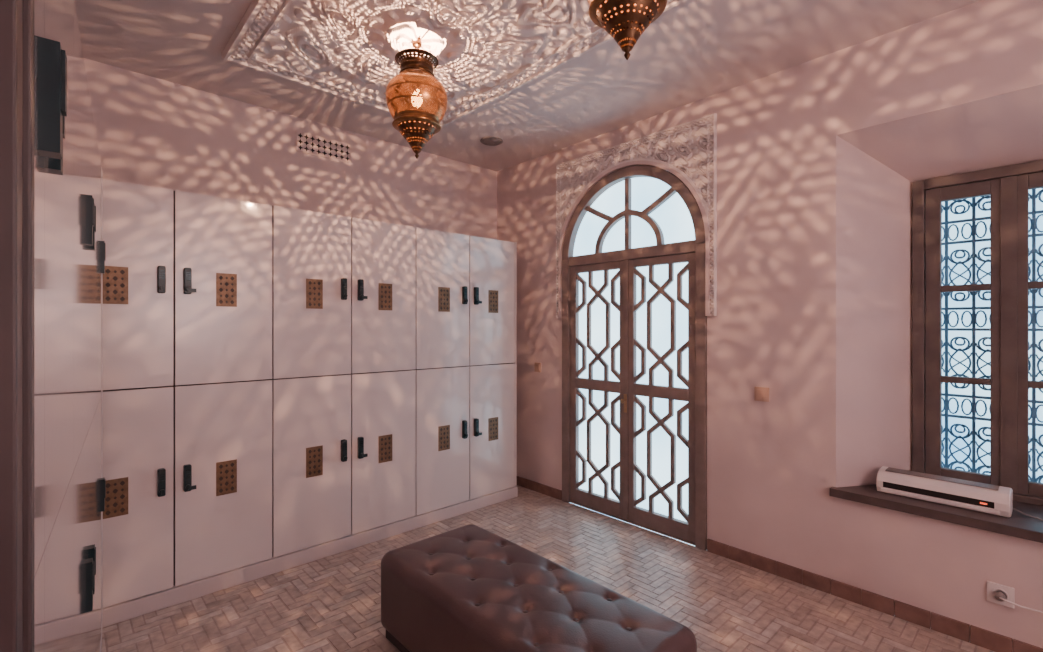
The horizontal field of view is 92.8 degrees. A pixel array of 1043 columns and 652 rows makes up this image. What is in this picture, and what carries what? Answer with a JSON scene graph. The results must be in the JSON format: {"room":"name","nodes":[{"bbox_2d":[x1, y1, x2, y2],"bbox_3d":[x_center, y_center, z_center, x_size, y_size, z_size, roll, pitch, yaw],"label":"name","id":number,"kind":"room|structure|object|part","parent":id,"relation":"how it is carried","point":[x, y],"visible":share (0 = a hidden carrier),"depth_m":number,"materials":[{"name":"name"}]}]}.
{"room":"changing room","nodes":[
{"label":"changing room","id":0,"kind":"room"},
{"bbox_2d":[84,58,496,239],"bbox_3d":[-1.433,-0.065,3.894,4.350,3.130,0.100,0,0,-43],"label":"wall","id":1,"kind":"structure","parent":0,"point":[150,131],"depth_m":3.48,"materials":[{"name":"paint"}]},
{"bbox_2d":[296,130,350,162],"bbox_3d":[-1.491,-1.353,3.766,0.416,0.146,0.008,0,0,-43],"label":"air vent","id":2,"kind":"object","parent":1,"relation":"in","point":[308,143],"visible":1,"depth_m":3.75,"materials":[{"name":"metal"}]},
{"bbox_2d":[74,0,979,171],"bbox_3d":[0.209,-1.580,1.680,3.750,0.100,5.380,0,0,-43],"label":"ceiling","id":3,"kind":"structure","parent":0,"point":[696,50],"depth_m":2.86,"materials":[{"name":"paint"}]},
{"bbox_2d":[386,37,446,158],"bbox_3d":[-0.557,-1.210,2.647,0.320,0.640,0.320,0,0,-18],"label":"lantern","id":4,"kind":"object","parent":3,"relation":"hanging from","point":[416,80],"visible":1,"depth_m":2.56,"materials":[{"name":"gold metal"}]},
{"bbox_3d":[-0.557,-1.394,2.647,0.220,0.038,0.220,0,0,-43],"label":"crown","id":5,"kind":"part","parent":4,"relation":"part of","materials":[{"name":"gold metal"}]},
{"bbox_2d":[221,0,685,127],"bbox_3d":[-0.102,-1.514,2.155,1.460,0.031,3.100,0,0,-43],"label":"ceiling panel","id":6,"kind":"object","parent":3,"relation":"attached to","point":[485,50],"visible":0.8,"depth_m":2.64,"materials":[{"name":"paint"}]},
{"bbox_2d":[480,136,502,145],"bbox_3d":[-0.246,-1.525,4.107,0.190,0.010,0.190,0,0,-43],"label":"ceiling speaker","id":7,"kind":"object","parent":3,"relation":"attached to","point":[491,141],"visible":1,"depth_m":4.10,"materials":[{"name":"grey plastic"}]},
{"bbox_2d":[482,138,500,144],"bbox_3d":[-0.246,-1.524,4.107,0.162,0.007,0.162,0,0,-43],"label":"grille","id":8,"kind":"object","parent":7,"relation":"attached to","point":[486,141],"depth_m":4.10,"materials":[{"name":"plastic"}]},
{"bbox_2d":[587,0,666,59],"bbox_3d":[0.354,-1.210,1.663,0.320,0.640,0.320,0,0,-18],"label":"lantern","id":9,"kind":"object","parent":3,"relation":"hanging from","point":[626,27],"visible":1,"depth_m":1.63,"materials":[{"name":"gold metal"}]},
{"bbox_2d":[101,485,994,651],"bbox_3d":[0.209,1.503,1.680,3.750,0.006,5.380,0,0,-43],"label":"floor","id":10,"kind":"structure","parent":0,"point":[332,603],"depth_m":2.71,"materials":[{"name":"beige tile"}]},
{"bbox_2d":[34,550,44,651],"bbox_3d":[-0.822,0.869,0.545,0.477,1.086,0.114,0,0,-38],"label":"locker","id":11,"kind":"object","parent":10,"relation":"on","point":[39,579],"visible":0.14,"depth_m":0.68,"materials":[{"name":"paint"}]},
{"bbox_2d":[34,0,66,576],"bbox_3d":[-0.822,-0.206,0.545,0.477,1.061,0.114,0,0,-38],"label":"locker","id":12,"kind":"object","parent":11,"relation":"on","point":[50,61],"visible":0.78,"depth_m":0.67,"materials":[{"name":"paint"}]},
{"bbox_3d":[-0.665,-0.206,0.670,0.022,1.061,0.114,0,0,-38],"label":"door","id":13,"kind":"part","parent":12,"relation":"part of","materials":[{"name":"paint"}]},
{"bbox_2d":[45,471,73,651],"bbox_3d":[-1.018,0.869,0.783,0.467,1.086,0.500,0,0,-38],"label":"locker","id":14,"kind":"object","parent":10,"relation":"on","point":[59,549],"visible":0.29,"depth_m":0.91,"materials":[{"name":"paint"}]},
{"bbox_2d":[45,0,73,546],"bbox_3d":[-1.018,-0.206,0.783,0.467,1.061,0.500,0,0,-38],"label":"locker","id":15,"kind":"object","parent":14,"relation":"on","point":[59,14],"visible":0.4,"depth_m":0.88,"materials":[{"name":"paint"}]},
{"bbox_2d":[74,433,93,651],"bbox_3d":[-1.329,0.869,1.176,0.467,1.086,0.500,0,0,-38],"label":"locker","id":16,"kind":"object","parent":10,"relation":"on","point":[83,566],"visible":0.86,"depth_m":1.33,"materials":[{"name":"paint"}]},
{"bbox_2d":[74,2,93,468],"bbox_3d":[-1.329,-0.206,1.176,0.467,1.061,0.500,0,0,-38],"label":"locker","id":17,"kind":"object","parent":16,"relation":"on","point":[83,202],"visible":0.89,"depth_m":1.28,"materials":[{"name":"paint"}]},
{"bbox_2d":[88,412,95,651],"bbox_3d":[-1.641,0.869,1.569,0.467,1.086,0.500,0,0,-38],"label":"locker","id":18,"kind":"object","parent":10,"relation":"on","point":[92,430],"visible":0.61,"depth_m":1.67,"materials":[{"name":"paint"}]},
{"bbox_2d":[88,89,95,430],"bbox_3d":[-1.641,-0.206,1.569,0.467,1.061,0.500,0,0,-38],"label":"locker","id":19,"kind":"object","parent":18,"relation":"on","point":[91,127],"visible":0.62,"depth_m":1.67,"materials":[{"name":"paint"}]},
{"bbox_2d":[96,398,105,651],"bbox_3d":[-1.953,0.869,1.962,0.467,1.086,0.500,0,0,-38],"label":"locker","id":20,"kind":"object","parent":10,"relation":"on","point":[100,482],"visible":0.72,"depth_m":2.08,"materials":[{"name":"paint"}]},
{"bbox_3d":[-1.792,0.869,2.090,0.022,1.086,0.500,0,0,-38],"label":"door","id":21,"kind":"part","parent":20,"relation":"part of","materials":[{"name":"paint"}]},
{"bbox_2d":[96,138,105,408],"bbox_3d":[-1.953,-0.206,1.962,0.467,1.061,0.500,0,0,-38],"label":"locker","id":22,"kind":"object","parent":20,"relation":"on","point":[100,245],"visible":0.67,"depth_m":2.08,"materials":[{"name":"paint"}]},
{"bbox_3d":[-1.792,-0.206,2.090,0.022,1.061,0.500,0,0,-38],"label":"door","id":23,"kind":"part","parent":22,"relation":"part of","materials":[{"name":"paint"}]},
{"bbox_2d":[101,167,102,630],"bbox_3d":[-2.162,0.338,2.213,0.451,2.149,0.148,0,0,-38],"label":"filler panel","id":24,"kind":"object","parent":10,"relation":"on","point":[101,167],"visible":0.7,"depth_m":2.30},
{"bbox_2d":[103,386,173,607],"bbox_3d":[-2.221,0.869,2.693,0.494,1.085,0.580,0,0,-43],"label":"locker","id":25,"kind":"object","parent":10,"relation":"on","point":[138,423],"visible":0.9,"depth_m":2.57,"materials":[{"name":"beige paint"}]},
{"bbox_3d":[-2.053,0.869,2.512,0.104,0.190,0.004,0,0,-43],"label":"vent plate","id":26,"kind":"part","parent":25,"relation":"part of","materials":[{"name":"brown metal"}]},
{"bbox_2d":[103,179,173,389],"bbox_3d":[-2.221,-0.206,2.693,0.494,1.060,0.580,0,0,-43],"label":"locker","id":27,"kind":"object","parent":25,"relation":"on","point":[138,220],"visible":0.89,"depth_m":2.57,"materials":[{"name":"beige paint"}]},
{"bbox_3d":[-2.053,-0.206,2.512,0.104,0.190,0.004,0,0,-43],"label":"vent plate","id":28,"kind":"part","parent":27,"relation":"part of","materials":[{"name":"brown wood"}]},
{"bbox_2d":[173,379,271,586],"bbox_3d":[-1.859,0.869,3.031,0.494,1.085,0.577,0,0,-43],"label":"locker","id":29,"kind":"object","parent":10,"relation":"on","point":[223,430],"visible":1,"depth_m":2.83,"materials":[{"name":"beige paint"}]},
{"bbox_2d":[173,190,271,385],"bbox_3d":[-1.859,-0.206,3.031,0.494,1.060,0.577,0,0,-43],"label":"locker","id":30,"kind":"object","parent":29,"relation":"on","point":[223,246],"visible":1,"depth_m":2.83,"materials":[{"name":"beige paint"}]},
{"bbox_3d":[-1.690,-0.206,2.848,0.104,0.190,0.004,0,0,-43],"label":"vent plate","id":31,"kind":"part","parent":30,"relation":"part of","materials":[{"name":"brown metal"}]},
{"bbox_3d":[-1.690,0.869,2.848,0.104,0.190,0.004,0,0,-43],"label":"vent plate","id":32,"kind":"part","parent":29,"relation":"part of","materials":[{"name":"brown wood"}]},
{"bbox_2d":[102,486,517,626],"bbox_3d":[-1.317,1.456,3.553,2.992,0.087,0.547,0,0,-43],"label":"plinth","id":33,"kind":"object","parent":10,"relation":"on","point":[129,609],"visible":0.24,"depth_m":3.04,"materials":[{"name":"white wood"}]},
{"bbox_2d":[272,374,350,557],"bbox_3d":[-1.494,0.869,3.366,0.494,1.085,0.580,0,0,-43],"label":"locker","id":34,"kind":"object","parent":10,"relation":"on","point":[311,416],"visible":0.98,"depth_m":3.17,"materials":[{"name":"beige paint"}]},
{"bbox_2d":[272,205,350,378],"bbox_3d":[-1.494,-0.206,3.366,0.494,1.060,0.580,0,0,-43],"label":"locker","id":35,"kind":"object","parent":34,"relation":"on","point":[311,251],"visible":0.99,"depth_m":3.17,"materials":[{"name":"beige paint"}]},
{"bbox_3d":[-1.327,-0.206,3.185,0.104,0.190,0.004,0,0,-43],"label":"vent plate","id":36,"kind":"part","parent":35,"relation":"part of","materials":[{"name":"brown metal"}]},
{"bbox_3d":[-1.327,0.869,3.185,0.104,0.190,0.004,0,0,-43],"label":"vent plate","id":37,"kind":"part","parent":34,"relation":"part of","materials":[{"name":"brown wood"}]},
{"bbox_2d":[350,370,415,533],"bbox_3d":[-1.132,0.869,3.704,0.494,1.085,0.577,0,0,-43],"label":"locker","id":38,"kind":"object","parent":10,"relation":"on","point":[383,404],"visible":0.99,"depth_m":3.51,"materials":[{"name":"beige paint"}]},
{"bbox_2d":[351,218,415,373],"bbox_3d":[-1.132,-0.206,3.704,0.494,1.060,0.577,0,0,-43],"label":"locker","id":39,"kind":"object","parent":38,"relation":"on","point":[383,255],"visible":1,"depth_m":3.51,"materials":[{"name":"beige paint"}]},
{"bbox_3d":[-0.963,-0.206,3.522,0.104,0.190,0.004,0,0,-43],"label":"vent plate","id":40,"kind":"part","parent":39,"relation":"part of","materials":[{"name":"brown metal"}]},
{"bbox_3d":[-0.963,0.869,3.522,0.104,0.190,0.004,0,0,-43],"label":"vent plate","id":41,"kind":"part","parent":38,"relation":"part of","materials":[{"name":"brown metal"}]},
{"bbox_2d":[414,366,468,514],"bbox_3d":[-0.768,0.869,4.039,0.494,1.085,0.580,0,0,-43],"label":"locker","id":42,"kind":"object","parent":10,"relation":"on","point":[442,394],"visible":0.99,"depth_m":3.85,"materials":[{"name":"beige paint"}]},
{"bbox_2d":[416,227,468,368],"bbox_3d":[-0.768,-0.206,4.039,0.494,1.060,0.580,0,0,-43],"label":"locker","id":43,"kind":"object","parent":42,"relation":"on","point":[442,258],"visible":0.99,"depth_m":3.85,"materials":[{"name":"beige paint"}]},
{"bbox_3d":[-0.600,-0.206,3.858,0.104,0.190,0.004,0,0,-43],"label":"vent plate","id":44,"kind":"part","parent":43,"relation":"part of","materials":[{"name":"brown wood"}]},
{"bbox_3d":[-0.600,0.869,3.858,0.104,0.190,0.004,0,0,-43],"label":"vent plate","id":45,"kind":"part","parent":42,"relation":"part of","materials":[{"name":"brown wood"}]},
{"bbox_2d":[469,363,514,498],"bbox_3d":[-0.405,0.869,4.377,0.494,1.085,0.577,0,0,-43],"label":"locker","id":46,"kind":"object","parent":10,"relation":"on","point":[491,386],"visible":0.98,"depth_m":4.18,"materials":[{"name":"beige paint"}]},
{"bbox_2d":[469,236,514,365],"bbox_3d":[-0.405,-0.206,4.377,0.494,1.060,0.577,0,0,-43],"label":"locker","id":47,"kind":"object","parent":46,"relation":"on","point":[491,261],"visible":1,"depth_m":4.18,"materials":[{"name":"beige paint"}]},
{"bbox_3d":[-0.236,-0.206,4.195,0.104,0.190,0.004,0,0,-43],"label":"vent plate","id":48,"kind":"part","parent":47,"relation":"part of","materials":[{"name":"brown wood"}]},
{"bbox_3d":[-0.236,0.869,4.195,0.104,0.190,0.004,0,0,-43],"label":"vent plate","id":49,"kind":"part","parent":46,"relation":"part of","materials":[{"name":"brown wood"}]},
{"bbox_2d":[515,242,516,486],"bbox_3d":[-0.231,0.338,4.567,0.017,2.149,0.535,0,0,-43],"label":"end panel","id":50,"kind":"object","parent":10,"relation":"on","point":[515,242],"visible":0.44,"depth_m":4.37,"materials":[{"name":"beige paint"}]},
{"bbox_2d":[381,524,696,651],"bbox_3d":[-0.023,1.286,2.092,0.580,0.427,1.360,0,0,-43],"label":"tufted bench","id":51,"kind":"object","parent":10,"relation":"on","point":[467,588],"visible":1,"depth_m":2.00,"materials":[{"name":"brown leather"}]},
{"bbox_2d":[497,0,1042,647],"bbox_3d":[1.787,-0.015,3.141,0.550,3.030,5.380,0,0,-43],"label":"wall","id":52,"kind":"structure","parent":0,"point":[819,160],"depth_m":2.85,"materials":[{"name":"paint"}]},
{"bbox_2d":[535,362,540,371],"bbox_3d":[0.146,0.374,4.497,0.013,0.085,0.080,0,0,-43],"label":"wall switch","id":53,"kind":"object","parent":52,"relation":"attached to","point":[537,365],"visible":1,"depth_m":4.49,"materials":[{"name":"beige plastic"}]},
{"bbox_2d":[517,476,561,499],"bbox_3d":[0.053,1.459,4.595,0.016,0.082,0.868,0,0,-43],"label":"baseboard","id":54,"kind":"structure","parent":52,"relation":"attached to","point":[523,482],"depth_m":4.47,"materials":[{"name":"wood"}]},
{"bbox_2d":[562,165,706,550],"bbox_3d":[0.811,0.146,3.813,0.147,2.708,1.296,0,0,-43],"label":"door","id":55,"kind":"structure","parent":52,"relation":"in","point":[634,320],"depth_m":3.77,"materials":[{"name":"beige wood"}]},
{"bbox_3d":[0.637,-0.005,4.043,0.001,0.886,0.450,0,0,-43],"label":"pane","id":56,"kind":"part","parent":55,"relation":"part of","materials":[{"name":"glass"}]},
{"bbox_3d":[0.637,0.947,4.043,0.001,0.854,0.450,0,0,-43],"label":"pane","id":57,"kind":"part","parent":55,"relation":"part of","materials":[{"name":"glass"}]},
{"bbox_3d":[0.776,0.590,3.779,0.050,0.140,0.035,0,0,-43],"label":"knob","id":58,"kind":"part","parent":55,"relation":"part of","materials":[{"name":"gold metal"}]},
{"bbox_3d":[0.832,-0.850,3.833,0.001,0.580,1.160,0,0,-43],"label":"pane","id":59,"kind":"part","parent":55,"relation":"part of","materials":[{"name":"glass"}]},
{"bbox_3d":[1.027,-0.005,3.622,0.001,0.886,0.450,0,0,-43],"label":"pane","id":60,"kind":"part","parent":55,"relation":"part of","materials":[{"name":"glass"}]},
{"bbox_3d":[1.027,0.947,3.622,0.001,0.854,0.450,0,0,-43],"label":"pane","id":61,"kind":"part","parent":55,"relation":"part of","materials":[{"name":"glass"}]},
{"bbox_2d":[556,113,716,317],"bbox_3d":[0.789,-0.735,3.792,0.027,1.337,1.438,0,0,-43],"label":"door surround","id":62,"kind":"object","parent":52,"relation":"attached to","point":[688,150],"visible":1,"depth_m":3.51,"materials":[{"name":"paint"}]},
{"bbox_2d":[754,386,768,401],"bbox_3d":[1.478,0.420,3.059,0.013,0.088,0.088,0,0,-43],"label":"wall switch","id":63,"kind":"object","parent":52,"relation":"attached to","point":[760,393],"visible":1,"depth_m":3.05,"materials":[{"name":"beige plastic"}]},
{"bbox_2d":[707,539,1042,651],"bbox_3d":[2.324,1.459,2.144,0.016,0.082,3.188,0,0,-43],"label":"baseboard","id":64,"kind":"structure","parent":52,"relation":"attached to","point":[990,640],"depth_m":2.60,"materials":[{"name":"wood"}]},
{"bbox_2d":[829,484,1042,542],"bbox_3d":[2.356,0.920,2.419,0.495,0.045,1.377,0,0,-43],"label":"window sill","id":65,"kind":"structure","parent":52,"relation":"attached to","point":[1019,525],"depth_m":2.42,"materials":[{"name":"stone"}]},
{"bbox_2d":[876,466,1012,516],"bbox_3d":[2.156,0.841,2.555,0.154,0.114,0.521,0,0,-43],"label":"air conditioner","id":66,"kind":"object","parent":65,"relation":"on","point":[976,496],"visible":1,"depth_m":2.50,"materials":[{"name":"white plastic"}]},
{"bbox_2d":[1013,508,1042,520],"bbox_3d":[2.455,0.882,2.242,0.340,0.031,0.048,0,0,42],"label":"cable","id":67,"kind":"object","parent":65,"relation":"on","point":[1013,508],"visible":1,"depth_m":2.33,"materials":[{"name":"grey plastic"}]},
{"bbox_2d":[942,196,989,285],"bbox_3d":[2.530,-0.479,2.831,0.014,0.488,0.200,0,0,-43],"label":"window grille","id":68,"kind":"object","parent":52,"relation":"in","point":[974,226],"depth_m":2.82,"materials":[{"name":"metal"}]},
{"bbox_2d":[942,291,989,377],"bbox_3d":[2.530,0.047,2.831,0.014,0.485,0.200,0,0,-43],"label":"window grille","id":69,"kind":"object","parent":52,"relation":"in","point":[973,315],"depth_m":2.82,"materials":[{"name":"metal"}]},
{"bbox_2d":[942,382,989,473],"bbox_3d":[2.530,0.576,2.831,0.014,0.494,0.200,0,0,-43],"label":"window grille","id":70,"kind":"object","parent":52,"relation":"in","point":[973,410],"depth_m":2.82,"materials":[{"name":"metal"}]},
{"bbox_2d":[912,160,1042,505],"bbox_3d":[2.545,0.034,2.594,0.080,1.728,0.796,0,0,-43],"label":"window","id":71,"kind":"structure","parent":52,"relation":"in","point":[1008,187],"depth_m":2.62,"materials":[{"name":"brown wood"}]},
{"bbox_2d":[987,581,1013,608],"bbox_3d":[2.198,1.233,2.282,0.014,0.092,0.092,0,0,-43],"label":"wall socket","id":72,"kind":"object","parent":52,"relation":"attached to","point":[992,587],"visible":0.91,"depth_m":2.28,"materials":[{"name":"white plastic"}]},
{"bbox_2d":[994,591,1042,612],"bbox_3d":[2.327,1.235,2.107,0.040,0.042,0.470,0,0,-43],"label":"plug","id":73,"kind":"object","parent":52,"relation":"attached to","point":[998,595],"visible":1,"depth_m":2.25,"materials":[{"name":"grey plastic"}]},
{"bbox_3d":[2.335,1.243,2.102,0.453,0.027,0.015,0,0,42],"label":"cord","id":74,"kind":"part","parent":73,"relation":"part of","materials":[{"name":"white plastic"}]},
{"bbox_2d":[1029,188,1042,281],"bbox_3d":[2.719,-0.479,2.627,0.014,0.488,0.048,0,0,-43],"label":"window grille","id":75,"kind":"object","parent":52,"relation":"in","point":[1034,251],"depth_m":2.63,"materials":[{"name":"metal"}]},
{"bbox_2d":[1029,288,1042,380],"bbox_3d":[2.719,0.046,2.627,0.014,0.485,0.048,0,0,-43],"label":"window grille","id":76,"kind":"object","parent":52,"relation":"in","point":[1033,315],"depth_m":2.63,"materials":[{"name":"metal"}]},
{"bbox_2d":[1029,388,1042,482],"bbox_3d":[2.719,0.576,2.627,0.014,0.493,0.048,0,0,-43],"label":"window grille","id":77,"kind":"object","parent":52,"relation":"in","point":[1033,409],"depth_m":2.63,"materials":[{"name":"metal"}]},
{"bbox_3d":[-1.237,-0.065,0.408,0.100,3.130,5.480,0,0,-43],"label":"wall","id":78,"kind":"structure","parent":0,"visible":0},
{"bbox_2d":[0,0,33,651],"bbox_3d":[-0.759,-0.015,0.374,0.555,3.030,0.180,0,0,-43],"label":"door frame","id":79,"kind":"structure","parent":78,"relation":"attached to","point":[16,16],"depth_m":0.50,"materials":[{"name":"brown wood"}]}
]}

